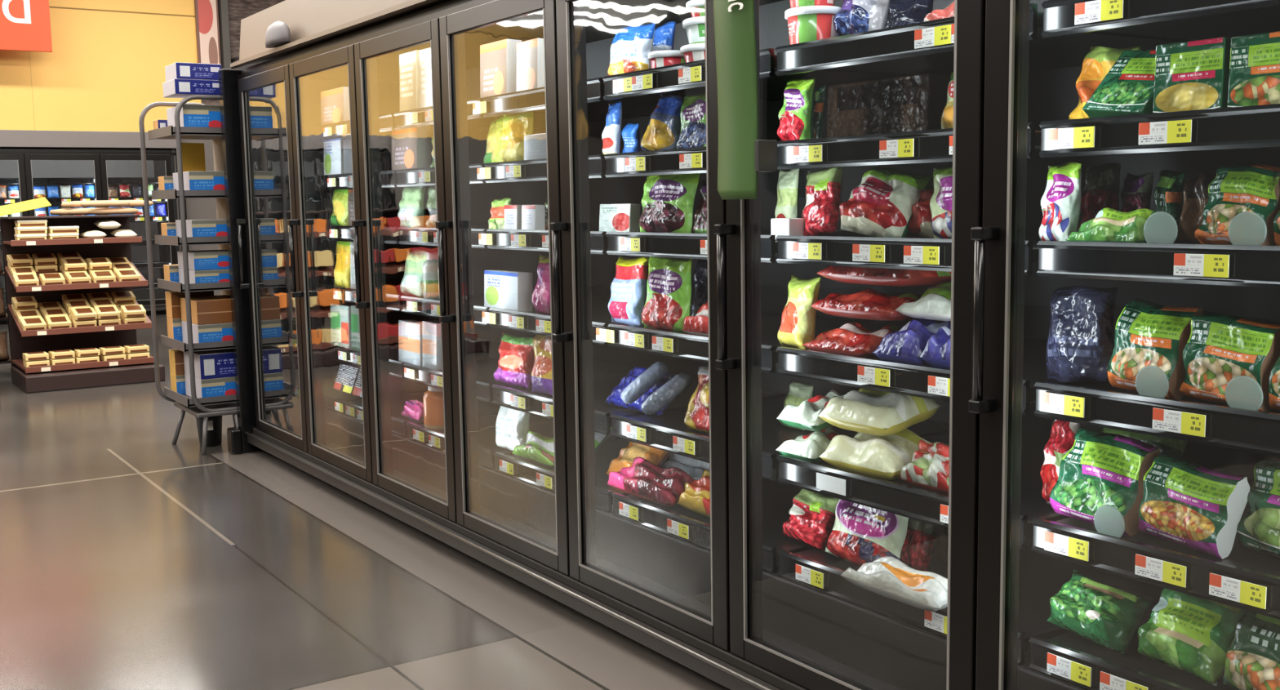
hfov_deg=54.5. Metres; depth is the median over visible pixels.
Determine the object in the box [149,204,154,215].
bag
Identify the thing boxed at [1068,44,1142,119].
bag
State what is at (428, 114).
price tag
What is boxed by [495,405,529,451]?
bag
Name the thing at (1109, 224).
bag
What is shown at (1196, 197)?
bag
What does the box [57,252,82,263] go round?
carton
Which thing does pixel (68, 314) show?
carton
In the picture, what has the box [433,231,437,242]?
price tag
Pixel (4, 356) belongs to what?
bread bag
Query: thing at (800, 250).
price tag
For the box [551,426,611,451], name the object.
bag
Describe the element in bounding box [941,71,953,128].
bag
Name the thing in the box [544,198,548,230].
bag
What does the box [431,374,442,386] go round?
price tag
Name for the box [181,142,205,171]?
placard
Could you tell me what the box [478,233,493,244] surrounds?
price tag
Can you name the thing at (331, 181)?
price tag
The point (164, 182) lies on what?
box
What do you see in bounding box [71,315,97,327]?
carton
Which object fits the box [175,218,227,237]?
box
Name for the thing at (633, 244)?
price tag
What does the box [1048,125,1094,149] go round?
price tag
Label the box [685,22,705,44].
tub
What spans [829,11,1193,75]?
shelf
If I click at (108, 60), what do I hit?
wall
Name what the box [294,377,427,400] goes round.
shelf
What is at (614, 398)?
bag
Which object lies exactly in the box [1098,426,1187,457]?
bag
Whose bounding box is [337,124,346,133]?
price tag
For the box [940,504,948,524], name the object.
price tag
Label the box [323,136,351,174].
carton
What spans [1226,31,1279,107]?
carton
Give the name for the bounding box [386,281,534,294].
shelf
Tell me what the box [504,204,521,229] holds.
carton
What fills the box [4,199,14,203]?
price tag
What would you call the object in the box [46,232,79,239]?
carton
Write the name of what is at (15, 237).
tray
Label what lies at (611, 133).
bag
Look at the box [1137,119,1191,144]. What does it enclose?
price tag
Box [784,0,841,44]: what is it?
tub
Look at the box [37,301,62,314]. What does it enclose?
carton
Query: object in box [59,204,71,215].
bag
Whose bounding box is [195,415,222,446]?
waste bin
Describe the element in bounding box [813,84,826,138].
bag
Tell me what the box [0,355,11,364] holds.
shelf
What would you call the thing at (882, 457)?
bag
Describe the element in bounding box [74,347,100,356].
carton
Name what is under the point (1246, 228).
divider
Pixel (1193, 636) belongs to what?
bag
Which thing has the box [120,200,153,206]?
loaf
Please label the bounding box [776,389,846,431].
bag
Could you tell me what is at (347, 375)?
carton
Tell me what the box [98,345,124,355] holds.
carton
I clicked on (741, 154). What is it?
flag sign
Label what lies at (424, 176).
price tag
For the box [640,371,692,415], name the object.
roll
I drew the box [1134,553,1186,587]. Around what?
price tag
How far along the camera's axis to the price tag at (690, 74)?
3.27 m
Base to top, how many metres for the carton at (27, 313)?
0.079 m
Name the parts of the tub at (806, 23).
food tub, lid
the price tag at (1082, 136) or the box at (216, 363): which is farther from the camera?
the box at (216, 363)
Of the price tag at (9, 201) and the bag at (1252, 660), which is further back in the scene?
the price tag at (9, 201)
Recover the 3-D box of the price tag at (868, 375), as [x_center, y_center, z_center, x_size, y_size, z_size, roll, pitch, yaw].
[0.524,0.070,2.792,0.003,0.038,0.100,-5,8,-33]
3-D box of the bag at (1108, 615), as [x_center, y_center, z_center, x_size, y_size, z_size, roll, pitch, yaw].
[0.909,0.537,2.482,0.115,0.121,0.201,-5,8,-33]
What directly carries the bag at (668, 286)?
on the case at (726, 603)
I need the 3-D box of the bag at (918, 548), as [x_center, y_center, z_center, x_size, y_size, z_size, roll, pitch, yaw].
[0.666,0.467,2.982,0.074,0.152,0.105,-5,8,-33]
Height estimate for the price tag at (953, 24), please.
0.038 m
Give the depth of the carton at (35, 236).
8.84 m
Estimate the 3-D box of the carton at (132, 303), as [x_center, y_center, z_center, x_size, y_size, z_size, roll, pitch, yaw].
[-3.900,-0.310,9.387,0.150,0.079,0.153,-5,8,-32]
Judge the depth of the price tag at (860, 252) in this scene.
2.77 m
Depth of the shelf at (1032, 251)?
2.60 m
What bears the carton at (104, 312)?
on the carton at (116, 321)
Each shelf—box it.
[0,313,8,319]
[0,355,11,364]
[132,261,162,263]
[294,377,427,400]
[311,135,433,143]
[318,275,403,286]
[320,326,398,346]
[349,392,500,424]
[379,124,546,136]
[383,223,399,226]
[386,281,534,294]
[388,337,500,360]
[418,413,620,462]
[421,357,634,391]
[425,224,488,228]
[467,111,648,127]
[473,293,610,312]
[484,226,639,230]
[506,438,669,505]
[508,373,785,426]
[528,303,782,329]
[533,82,783,115]
[589,175,646,178]
[590,228,770,246]
[626,470,833,564]
[629,395,949,471]
[642,314,904,363]
[654,54,915,99]
[760,231,909,253]
[783,161,952,169]
[794,535,1164,653]
[810,337,1114,402]
[817,432,1070,537]
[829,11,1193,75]
[905,233,1040,263]
[1033,130,1236,158]
[1047,604,1235,689]
[1054,479,1279,577]
[1069,382,1279,413]
[1101,5,1279,39]
[1248,146,1279,148]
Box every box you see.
[152,119,167,128]
[158,176,173,190]
[160,222,176,235]
[162,78,219,97]
[163,264,178,282]
[164,62,221,81]
[164,290,213,318]
[166,104,221,127]
[166,316,182,342]
[168,348,184,375]
[169,373,186,394]
[172,170,224,190]
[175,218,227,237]
[177,248,229,270]
[178,268,230,284]
[180,294,231,324]
[181,320,233,343]
[183,348,235,379]
[184,373,235,398]
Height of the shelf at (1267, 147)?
0.031 m
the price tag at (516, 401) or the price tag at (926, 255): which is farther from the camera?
the price tag at (516, 401)
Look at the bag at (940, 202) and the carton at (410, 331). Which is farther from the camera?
the carton at (410, 331)
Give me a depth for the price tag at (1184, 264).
2.11 m
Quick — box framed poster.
[194,0,221,64]
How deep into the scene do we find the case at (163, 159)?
14.22 m
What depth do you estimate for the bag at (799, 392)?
3.52 m
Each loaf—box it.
[49,208,78,214]
[61,200,100,207]
[68,207,106,214]
[80,200,129,207]
[88,207,137,214]
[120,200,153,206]
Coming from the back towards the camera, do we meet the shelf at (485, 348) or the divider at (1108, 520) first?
the shelf at (485, 348)
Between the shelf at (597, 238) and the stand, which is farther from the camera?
the stand
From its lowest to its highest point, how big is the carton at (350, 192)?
0.188 m
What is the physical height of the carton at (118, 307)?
0.079 m
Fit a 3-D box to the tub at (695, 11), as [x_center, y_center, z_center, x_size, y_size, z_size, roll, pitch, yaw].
[0.203,-0.886,3.318,0.148,0.033,0.148,-5,8,-33]
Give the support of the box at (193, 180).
in the cart
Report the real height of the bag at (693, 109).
0.172 m
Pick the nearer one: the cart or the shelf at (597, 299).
the shelf at (597, 299)
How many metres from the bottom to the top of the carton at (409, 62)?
0.249 m
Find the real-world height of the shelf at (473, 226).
0.031 m
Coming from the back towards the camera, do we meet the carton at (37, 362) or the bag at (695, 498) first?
the carton at (37, 362)
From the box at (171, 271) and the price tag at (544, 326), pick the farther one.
the box at (171, 271)
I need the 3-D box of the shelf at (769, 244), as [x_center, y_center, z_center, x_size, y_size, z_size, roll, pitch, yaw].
[0.411,-0.301,3.573,0.698,0.031,0.754,-5,8,-33]
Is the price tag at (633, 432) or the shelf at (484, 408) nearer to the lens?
the price tag at (633, 432)
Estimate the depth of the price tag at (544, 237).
3.98 m
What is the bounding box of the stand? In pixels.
[0,230,11,364]
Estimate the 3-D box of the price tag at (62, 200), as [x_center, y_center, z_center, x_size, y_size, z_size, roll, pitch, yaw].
[-6.509,-1.638,14.112,0.100,0.038,0.003,-5,8,-33]
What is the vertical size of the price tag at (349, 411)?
0.038 m
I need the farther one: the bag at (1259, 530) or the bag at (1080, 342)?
the bag at (1080, 342)
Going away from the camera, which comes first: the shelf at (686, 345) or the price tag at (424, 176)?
the shelf at (686, 345)
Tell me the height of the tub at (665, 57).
0.064 m
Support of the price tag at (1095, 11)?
attached to the case at (726, 603)
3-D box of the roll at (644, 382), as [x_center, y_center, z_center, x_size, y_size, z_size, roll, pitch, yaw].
[0.013,0.114,3.776,0.147,0.126,0.054,-2,7,-12]
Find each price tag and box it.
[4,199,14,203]
[61,199,71,202]
[80,198,89,200]
[133,197,142,199]
[135,217,144,220]
[152,217,162,220]
[288,337,296,347]
[293,386,299,396]
[323,126,332,136]
[327,177,336,186]
[328,229,337,237]
[333,289,342,299]
[334,401,343,412]
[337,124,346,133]
[337,351,346,360]
[345,405,354,416]
[348,176,352,185]
[352,354,360,364]
[356,408,363,419]
[404,367,415,379]
[406,112,417,124]
[406,300,417,311]
[413,429,424,442]
[416,231,427,241]
[418,171,430,182]
[424,110,433,121]
[428,434,439,448]
[431,304,439,315]
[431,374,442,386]
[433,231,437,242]
[472,101,486,114]
[476,167,491,178]
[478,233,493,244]
[482,311,496,324]
[499,459,513,475]
[506,164,520,177]
[508,315,524,328]
[510,394,525,408]
[511,234,525,246]
[535,319,551,333]
[536,472,551,488]
[542,235,548,247]
[542,402,553,417]
[595,328,614,342]
[613,76,631,93]
[618,502,638,520]
[620,237,639,251]
[624,332,644,347]
[625,156,645,171]
[626,424,646,441]
[631,73,653,90]
[652,335,673,352]
[666,518,688,539]
[672,435,694,454]
[678,65,701,84]
[679,152,702,168]
[700,240,707,254]
[792,144,822,162]
[792,242,822,259]
[795,564,823,588]
[816,472,845,495]
[852,244,884,262]
[857,364,889,386]
[879,137,914,158]
[903,245,939,264]
[914,24,951,48]
[924,610,946,634]
[928,375,950,396]
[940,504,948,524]
[949,135,952,154]
[951,23,954,43]
[1040,391,1084,417]
[1044,530,1088,561]
[1046,652,1091,687]
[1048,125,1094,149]
[1074,0,1123,24]
[1099,671,1147,689]
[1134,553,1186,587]
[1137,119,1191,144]
[1152,407,1205,436]
[1173,253,1229,277]
[1208,573,1266,608]
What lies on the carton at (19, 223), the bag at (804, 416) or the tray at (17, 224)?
the tray at (17, 224)
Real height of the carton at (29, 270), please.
0.079 m
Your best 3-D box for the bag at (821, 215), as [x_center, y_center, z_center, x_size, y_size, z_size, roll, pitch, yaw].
[0.443,-0.356,3.079,0.089,0.190,0.153,-5,8,-33]
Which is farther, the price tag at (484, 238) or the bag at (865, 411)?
the price tag at (484, 238)
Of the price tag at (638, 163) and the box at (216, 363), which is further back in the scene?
the box at (216, 363)
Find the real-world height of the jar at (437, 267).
0.194 m
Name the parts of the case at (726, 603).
panel, handle, glass pane, glass door, handle, price rail, price rail, price rail, price rail, price rail, price rail, glass door, price rail, handle, price rail, price rail, price rail, price rail, price rail, glass door, price rail, price rail, price rail, handle, price rail, price rail, price rail, glass door, bumper rail, price rail, price rail, price rail, price rail, price rail, price rail, handle, glass door, price rail, price rail, price rail, price rail, price rail, price rail, handle, glass door, price rail, price rail, price rail, price rail, price rail, price rail, handle, glass door, price rail, price rail, price rail, price rail, price rail, price rail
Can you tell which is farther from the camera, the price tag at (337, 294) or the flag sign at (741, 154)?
the price tag at (337, 294)
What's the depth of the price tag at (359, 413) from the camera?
5.47 m
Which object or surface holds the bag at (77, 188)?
on the case at (163, 159)
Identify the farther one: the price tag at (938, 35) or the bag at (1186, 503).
the price tag at (938, 35)
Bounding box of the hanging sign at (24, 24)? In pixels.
[0,0,52,52]
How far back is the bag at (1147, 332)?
2.30 m
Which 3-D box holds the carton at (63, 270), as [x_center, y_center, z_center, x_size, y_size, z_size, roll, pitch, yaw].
[-4.153,-0.540,9.125,0.150,0.079,0.153,-5,8,-33]
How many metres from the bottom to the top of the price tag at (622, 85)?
0.038 m
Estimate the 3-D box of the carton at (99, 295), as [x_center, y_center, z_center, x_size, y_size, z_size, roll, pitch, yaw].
[-4.032,-0.347,9.278,0.150,0.079,0.153,-5,8,-33]
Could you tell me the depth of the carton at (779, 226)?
3.08 m
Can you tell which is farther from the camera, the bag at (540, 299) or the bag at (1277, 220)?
the bag at (540, 299)
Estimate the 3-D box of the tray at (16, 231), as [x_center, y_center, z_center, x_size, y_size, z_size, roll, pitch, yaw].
[-4.363,-0.811,8.912,0.190,0.030,0.150,-5,8,-34]
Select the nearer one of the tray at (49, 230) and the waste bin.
the waste bin
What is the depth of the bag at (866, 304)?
2.91 m
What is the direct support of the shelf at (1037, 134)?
attached to the case at (726, 603)
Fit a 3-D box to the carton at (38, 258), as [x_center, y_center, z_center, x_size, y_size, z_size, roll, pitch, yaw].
[-4.375,-0.632,9.139,0.150,0.079,0.153,-5,8,-33]
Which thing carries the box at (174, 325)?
in the cart
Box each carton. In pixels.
[6,253,32,266]
[7,262,32,272]
[10,266,35,277]
[11,296,37,309]
[11,304,37,315]
[13,226,47,234]
[13,233,47,239]
[13,273,39,286]
[14,219,47,226]
[15,310,41,323]
[19,317,46,330]
[22,351,48,360]
[22,359,49,367]
[31,253,57,265]
[32,261,57,271]
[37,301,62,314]
[39,272,65,284]
[41,308,67,320]
[45,315,71,328]
[46,225,79,233]
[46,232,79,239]
[48,349,75,359]
[48,357,75,364]
[56,259,62,271]
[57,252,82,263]
[61,257,87,270]
[61,266,86,275]
[62,293,87,305]
[62,301,66,311]
[64,271,91,284]
[65,300,90,313]
[66,308,71,319]
[71,306,97,320]
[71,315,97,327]
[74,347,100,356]
[74,355,99,363]
[85,265,111,275]
[86,257,111,269]
[86,292,111,302]
[89,298,115,308]
[90,270,115,282]
[93,306,119,319]
[95,317,120,325]
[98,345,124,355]
[100,353,126,360]
[108,257,129,263]
[111,262,135,275]
[111,290,135,303]
[111,298,135,305]
[115,269,140,281]
[115,304,131,312]
[120,304,146,317]
[120,312,146,324]
[123,343,149,353]
[124,351,150,359]
[290,298,296,335]
[320,86,350,124]
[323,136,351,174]
[330,302,351,348]
[333,363,359,394]
[342,138,352,173]
[347,189,354,226]
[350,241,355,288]
[351,304,359,351]
[352,367,404,406]
[391,125,431,169]
[398,320,422,365]
[399,49,419,111]
[419,47,432,107]
[422,320,442,369]
[480,38,521,97]
[484,270,533,311]
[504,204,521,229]
[515,37,544,91]
[521,204,545,230]
[524,133,546,159]
[599,203,640,231]
[770,217,804,239]
[1082,49,1155,117]
[1152,36,1231,112]
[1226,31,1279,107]
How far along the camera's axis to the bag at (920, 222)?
2.79 m
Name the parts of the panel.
freezer canopy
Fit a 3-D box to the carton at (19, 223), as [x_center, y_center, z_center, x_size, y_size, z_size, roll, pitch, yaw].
[-4.365,-0.873,8.918,0.196,0.050,0.156,-5,8,-33]
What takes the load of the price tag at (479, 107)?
attached to the case at (726, 603)
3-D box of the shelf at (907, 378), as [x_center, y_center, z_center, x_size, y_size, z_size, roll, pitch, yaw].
[0.848,0.040,2.962,0.698,0.031,0.754,-5,8,-33]
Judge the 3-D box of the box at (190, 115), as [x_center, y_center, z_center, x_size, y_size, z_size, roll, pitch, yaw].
[-2.258,-1.151,6.389,0.249,0.138,0.331,-5,8,-33]
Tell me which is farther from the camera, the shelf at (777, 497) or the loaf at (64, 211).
the loaf at (64, 211)
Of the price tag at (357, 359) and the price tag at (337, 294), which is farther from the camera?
the price tag at (337, 294)
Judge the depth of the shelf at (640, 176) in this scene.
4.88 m
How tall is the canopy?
0.185 m
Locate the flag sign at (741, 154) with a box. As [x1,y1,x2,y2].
[713,0,777,199]
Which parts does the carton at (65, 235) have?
lid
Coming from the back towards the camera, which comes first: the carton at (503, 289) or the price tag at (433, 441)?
the price tag at (433, 441)
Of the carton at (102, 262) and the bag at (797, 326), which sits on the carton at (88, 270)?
the carton at (102, 262)
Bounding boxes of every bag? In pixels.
[0,184,7,198]
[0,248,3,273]
[0,288,6,317]
[0,331,9,360]
[7,184,19,198]
[8,212,21,216]
[33,185,45,197]
[35,206,46,216]
[46,184,59,197]
[48,205,59,215]
[59,185,71,197]
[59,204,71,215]
[71,183,83,197]
[79,230,106,238]
[84,183,95,197]
[93,218,121,228]
[107,184,118,196]
[110,229,137,236]
[118,183,131,196]
[131,183,142,196]
[133,206,143,216]
[142,182,153,196]
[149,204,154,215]
[154,184,159,190]
[155,202,166,215]
[329,189,348,225]
[333,240,350,288]
[397,185,426,226]
[400,248,427,297]
[400,399,423,421]
[422,251,439,300]
[426,185,436,227]
[429,137,435,167]
[483,115,503,163]
[488,197,511,229]
[493,332,534,390]
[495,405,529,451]
[498,111,533,161]
[512,431,554,467]
[531,253,551,315]
[531,334,552,396]
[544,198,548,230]
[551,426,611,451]
[601,100,622,159]
[604,365,675,416]
[605,441,671,475]
[607,21,655,75]
[607,456,695,506]
[608,255,648,327]
[621,122,640,152]
[639,173,699,232]
[640,93,684,151]
[640,256,692,333]
[650,21,675,68]
[661,452,709,479]
[676,91,706,148]
[677,469,710,517]
[682,300,708,336]
[684,366,709,434]
[691,259,707,315]
[692,179,706,233]
[774,168,799,217]
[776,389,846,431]
[776,426,853,462]
[777,77,815,141]
[777,275,821,350]
[778,380,813,431]
[782,488,839,551]
[802,166,843,235]
[802,322,901,358]
[811,288,922,320]
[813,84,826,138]
[816,265,951,286]
[817,387,942,435]
[819,428,933,479]
[825,498,908,566]
[826,72,950,137]
[833,0,889,36]
[839,166,933,237]
[840,555,947,611]
[871,317,951,365]
[884,0,933,28]
[895,281,951,320]
[899,440,949,494]
[900,517,939,571]
[906,177,933,238]
[920,326,951,368]
[924,0,954,21]
[929,165,952,238]
[934,526,948,564]
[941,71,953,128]
[1038,161,1081,240]
[1040,419,1079,504]
[1045,285,1117,383]
[1047,568,1153,654]
[1049,428,1159,536]
[1065,207,1178,242]
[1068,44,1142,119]
[1078,162,1120,230]
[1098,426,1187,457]
[1107,297,1202,399]
[1120,172,1153,212]
[1137,453,1249,559]
[1137,587,1246,686]
[1154,169,1185,242]
[1177,171,1216,244]
[1179,311,1279,412]
[1194,162,1279,245]
[1222,610,1279,689]
[1236,456,1279,558]
[1268,355,1279,410]
[1273,209,1279,245]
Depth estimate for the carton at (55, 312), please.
8.96 m
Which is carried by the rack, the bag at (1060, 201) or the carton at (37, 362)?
the carton at (37, 362)
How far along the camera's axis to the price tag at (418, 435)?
4.95 m
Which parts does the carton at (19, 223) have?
lid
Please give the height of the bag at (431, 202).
0.181 m
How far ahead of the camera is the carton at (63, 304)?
9.16 m
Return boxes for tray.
[14,229,47,234]
[14,236,46,239]
[15,222,47,226]
[46,235,79,239]
[47,228,79,233]
[173,401,237,417]
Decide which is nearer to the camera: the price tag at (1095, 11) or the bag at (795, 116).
the price tag at (1095, 11)
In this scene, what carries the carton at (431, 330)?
on the case at (726, 603)
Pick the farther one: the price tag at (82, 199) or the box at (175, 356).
the price tag at (82, 199)
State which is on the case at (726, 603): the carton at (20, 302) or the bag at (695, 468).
the bag at (695, 468)
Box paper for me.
[0,196,51,216]
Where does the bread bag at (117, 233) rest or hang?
on the rack
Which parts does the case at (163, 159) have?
price rail, price rail, glass door, glass door, price rail, price rail, price rail, price rail, glass door, price rail, price rail, price rail, price rail, panel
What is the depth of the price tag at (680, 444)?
3.43 m
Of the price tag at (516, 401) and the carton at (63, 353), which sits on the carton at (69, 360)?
the carton at (63, 353)
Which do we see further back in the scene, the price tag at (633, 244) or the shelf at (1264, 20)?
the price tag at (633, 244)
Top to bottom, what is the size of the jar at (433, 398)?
0.183 m
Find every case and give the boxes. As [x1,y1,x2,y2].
[0,148,188,323]
[217,0,1279,689]
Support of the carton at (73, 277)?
on the rack
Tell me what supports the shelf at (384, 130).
attached to the case at (726, 603)
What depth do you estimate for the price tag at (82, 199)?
14.22 m
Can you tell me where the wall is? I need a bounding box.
[0,0,284,295]
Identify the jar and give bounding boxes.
[422,386,444,430]
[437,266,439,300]
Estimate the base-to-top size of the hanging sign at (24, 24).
1.659 m
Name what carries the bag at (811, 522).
on the case at (726, 603)
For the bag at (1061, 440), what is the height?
0.197 m
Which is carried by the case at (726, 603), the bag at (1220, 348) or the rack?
the bag at (1220, 348)
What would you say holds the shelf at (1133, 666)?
attached to the case at (726, 603)
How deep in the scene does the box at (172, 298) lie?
6.58 m
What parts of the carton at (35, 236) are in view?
lid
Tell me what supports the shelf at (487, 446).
attached to the case at (726, 603)
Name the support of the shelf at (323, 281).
attached to the case at (726, 603)
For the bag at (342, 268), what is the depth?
5.71 m
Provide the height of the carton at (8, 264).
0.079 m
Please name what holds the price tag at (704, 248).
attached to the case at (726, 603)
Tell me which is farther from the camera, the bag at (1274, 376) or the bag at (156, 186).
the bag at (156, 186)
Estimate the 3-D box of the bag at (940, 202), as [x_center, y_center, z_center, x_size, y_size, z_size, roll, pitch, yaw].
[0.671,-0.307,2.671,0.061,0.179,0.147,-5,8,-33]
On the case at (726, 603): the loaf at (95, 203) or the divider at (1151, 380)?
the divider at (1151, 380)
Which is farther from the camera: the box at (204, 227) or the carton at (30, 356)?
the carton at (30, 356)
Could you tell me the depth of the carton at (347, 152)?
5.51 m
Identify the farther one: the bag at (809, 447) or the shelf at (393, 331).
the shelf at (393, 331)
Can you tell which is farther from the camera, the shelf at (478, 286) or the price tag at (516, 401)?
the shelf at (478, 286)
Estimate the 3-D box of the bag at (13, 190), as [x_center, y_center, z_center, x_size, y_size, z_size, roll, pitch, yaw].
[-6.981,-1.703,13.865,0.115,0.163,0.066,-5,8,-33]
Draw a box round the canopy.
[0,129,176,148]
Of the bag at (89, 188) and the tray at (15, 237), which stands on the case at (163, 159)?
the bag at (89, 188)
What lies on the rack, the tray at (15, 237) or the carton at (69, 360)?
the carton at (69, 360)
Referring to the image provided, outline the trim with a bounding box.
[217,0,231,69]
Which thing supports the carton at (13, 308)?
on the rack
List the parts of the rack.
panel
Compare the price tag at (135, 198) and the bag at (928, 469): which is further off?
the price tag at (135, 198)
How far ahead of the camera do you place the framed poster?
14.64 m
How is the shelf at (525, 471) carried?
attached to the case at (726, 603)
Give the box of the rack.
[0,214,165,393]
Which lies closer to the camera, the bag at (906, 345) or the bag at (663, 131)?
the bag at (906, 345)
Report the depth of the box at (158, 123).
6.47 m
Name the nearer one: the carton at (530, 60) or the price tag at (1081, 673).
the price tag at (1081, 673)
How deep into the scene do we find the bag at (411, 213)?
5.01 m
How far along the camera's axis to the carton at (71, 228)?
8.96 m
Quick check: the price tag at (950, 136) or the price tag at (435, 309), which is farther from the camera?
the price tag at (435, 309)
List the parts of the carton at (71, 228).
lid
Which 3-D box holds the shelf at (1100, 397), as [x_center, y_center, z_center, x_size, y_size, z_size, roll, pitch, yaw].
[1.281,0.107,2.319,0.698,0.031,0.754,-5,8,-33]
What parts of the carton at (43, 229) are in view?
lid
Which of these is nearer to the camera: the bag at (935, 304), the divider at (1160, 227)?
the divider at (1160, 227)
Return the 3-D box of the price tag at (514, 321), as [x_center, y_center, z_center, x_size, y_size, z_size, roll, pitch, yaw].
[-0.416,-0.077,4.188,0.003,0.038,0.100,-5,8,-33]
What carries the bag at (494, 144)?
on the case at (726, 603)
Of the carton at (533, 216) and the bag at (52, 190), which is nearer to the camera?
the carton at (533, 216)
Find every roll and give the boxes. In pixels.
[620,360,667,404]
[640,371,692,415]
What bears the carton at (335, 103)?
on the case at (726, 603)
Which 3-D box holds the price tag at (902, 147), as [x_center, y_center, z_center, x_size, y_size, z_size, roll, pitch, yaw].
[0.552,-0.423,2.679,0.003,0.038,0.100,-5,8,-33]
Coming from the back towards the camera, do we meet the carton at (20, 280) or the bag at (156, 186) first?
the bag at (156, 186)
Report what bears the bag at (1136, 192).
on the case at (726, 603)
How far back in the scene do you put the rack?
9.10 m
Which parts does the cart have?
frame, leg, shelf, shelf, shelf, shelf, shelf, shelf, leg, frame, panel, leg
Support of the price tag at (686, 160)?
attached to the case at (726, 603)
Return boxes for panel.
[230,0,449,67]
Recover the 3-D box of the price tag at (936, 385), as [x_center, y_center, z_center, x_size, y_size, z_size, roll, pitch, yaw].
[0.643,0.088,2.615,0.003,0.038,0.100,-5,8,-33]
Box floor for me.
[0,313,729,689]
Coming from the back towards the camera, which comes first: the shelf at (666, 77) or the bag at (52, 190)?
the bag at (52, 190)
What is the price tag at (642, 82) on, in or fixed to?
attached to the case at (726, 603)
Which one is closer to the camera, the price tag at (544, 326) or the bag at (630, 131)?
the bag at (630, 131)
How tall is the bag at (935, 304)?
0.080 m
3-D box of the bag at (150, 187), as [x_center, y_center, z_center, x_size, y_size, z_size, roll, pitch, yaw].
[-5.790,-1.822,14.655,0.121,0.174,0.069,-5,8,-33]
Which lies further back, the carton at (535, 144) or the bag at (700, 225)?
the carton at (535, 144)
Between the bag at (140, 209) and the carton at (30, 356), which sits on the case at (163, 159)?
the bag at (140, 209)
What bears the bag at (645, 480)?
on the case at (726, 603)
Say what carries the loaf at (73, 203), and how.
on the loaf at (64, 211)
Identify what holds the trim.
attached to the wall
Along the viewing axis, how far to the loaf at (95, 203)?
9.15 m
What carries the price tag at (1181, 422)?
attached to the case at (726, 603)
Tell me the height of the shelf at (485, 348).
0.031 m
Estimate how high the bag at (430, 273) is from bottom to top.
0.190 m
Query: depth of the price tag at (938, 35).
2.57 m
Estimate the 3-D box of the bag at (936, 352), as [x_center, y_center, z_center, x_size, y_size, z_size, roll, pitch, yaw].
[0.717,-0.001,2.707,0.189,0.112,0.114,-5,8,-33]
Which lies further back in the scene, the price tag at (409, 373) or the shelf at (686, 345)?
the price tag at (409, 373)
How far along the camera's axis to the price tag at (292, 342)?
6.16 m
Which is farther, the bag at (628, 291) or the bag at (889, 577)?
the bag at (628, 291)
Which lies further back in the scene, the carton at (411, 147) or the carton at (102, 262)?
the carton at (102, 262)
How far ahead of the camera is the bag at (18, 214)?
13.88 m
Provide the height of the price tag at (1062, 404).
0.038 m
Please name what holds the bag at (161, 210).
on the case at (163, 159)
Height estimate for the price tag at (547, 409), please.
0.038 m
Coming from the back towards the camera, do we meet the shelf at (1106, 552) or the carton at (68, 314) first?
the carton at (68, 314)
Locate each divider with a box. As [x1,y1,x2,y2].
[1093,504,1124,537]
[1135,364,1168,398]
[1143,211,1177,243]
[1224,375,1263,410]
[1227,210,1266,244]
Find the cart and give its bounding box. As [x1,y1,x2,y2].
[138,94,238,454]
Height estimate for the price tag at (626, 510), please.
0.038 m
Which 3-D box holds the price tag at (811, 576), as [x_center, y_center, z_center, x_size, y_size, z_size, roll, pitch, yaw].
[0.413,0.563,3.030,0.003,0.038,0.100,-5,8,-33]
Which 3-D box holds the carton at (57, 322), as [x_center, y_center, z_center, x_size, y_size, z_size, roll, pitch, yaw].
[-4.143,-0.161,8.862,0.150,0.079,0.153,-5,8,-32]
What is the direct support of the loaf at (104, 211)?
on the rack
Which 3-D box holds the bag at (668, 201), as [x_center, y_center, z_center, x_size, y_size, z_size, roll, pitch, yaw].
[0.073,-0.408,3.581,0.086,0.188,0.264,-5,8,-33]
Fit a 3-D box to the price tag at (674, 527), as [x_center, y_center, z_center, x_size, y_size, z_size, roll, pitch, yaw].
[0.106,0.515,3.486,0.003,0.038,0.100,-5,8,-33]
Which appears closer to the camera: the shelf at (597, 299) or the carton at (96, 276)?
the shelf at (597, 299)
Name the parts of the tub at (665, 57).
lid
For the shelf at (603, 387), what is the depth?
4.16 m
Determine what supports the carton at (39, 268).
on the rack
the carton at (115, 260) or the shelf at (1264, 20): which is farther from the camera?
the carton at (115, 260)
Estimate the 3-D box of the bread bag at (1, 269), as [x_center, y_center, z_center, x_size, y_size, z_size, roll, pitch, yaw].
[-4.870,-0.643,9.318,0.162,0.219,0.136,-5,8,-33]
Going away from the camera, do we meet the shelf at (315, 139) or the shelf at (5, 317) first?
the shelf at (315, 139)
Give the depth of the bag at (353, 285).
5.57 m
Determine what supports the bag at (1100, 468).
on the case at (726, 603)
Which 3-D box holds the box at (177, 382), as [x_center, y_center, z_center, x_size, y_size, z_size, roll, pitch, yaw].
[-2.406,0.201,6.722,0.223,0.106,0.127,-5,8,-33]
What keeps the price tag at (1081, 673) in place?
on the case at (726, 603)
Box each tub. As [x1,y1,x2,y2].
[648,49,685,68]
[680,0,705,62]
[683,49,705,62]
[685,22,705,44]
[688,4,704,17]
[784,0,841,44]
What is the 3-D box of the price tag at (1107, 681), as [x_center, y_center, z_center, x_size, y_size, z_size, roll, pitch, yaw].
[0.898,0.639,2.310,0.003,0.038,0.100,-5,8,-33]
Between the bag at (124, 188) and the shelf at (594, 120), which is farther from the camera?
the bag at (124, 188)

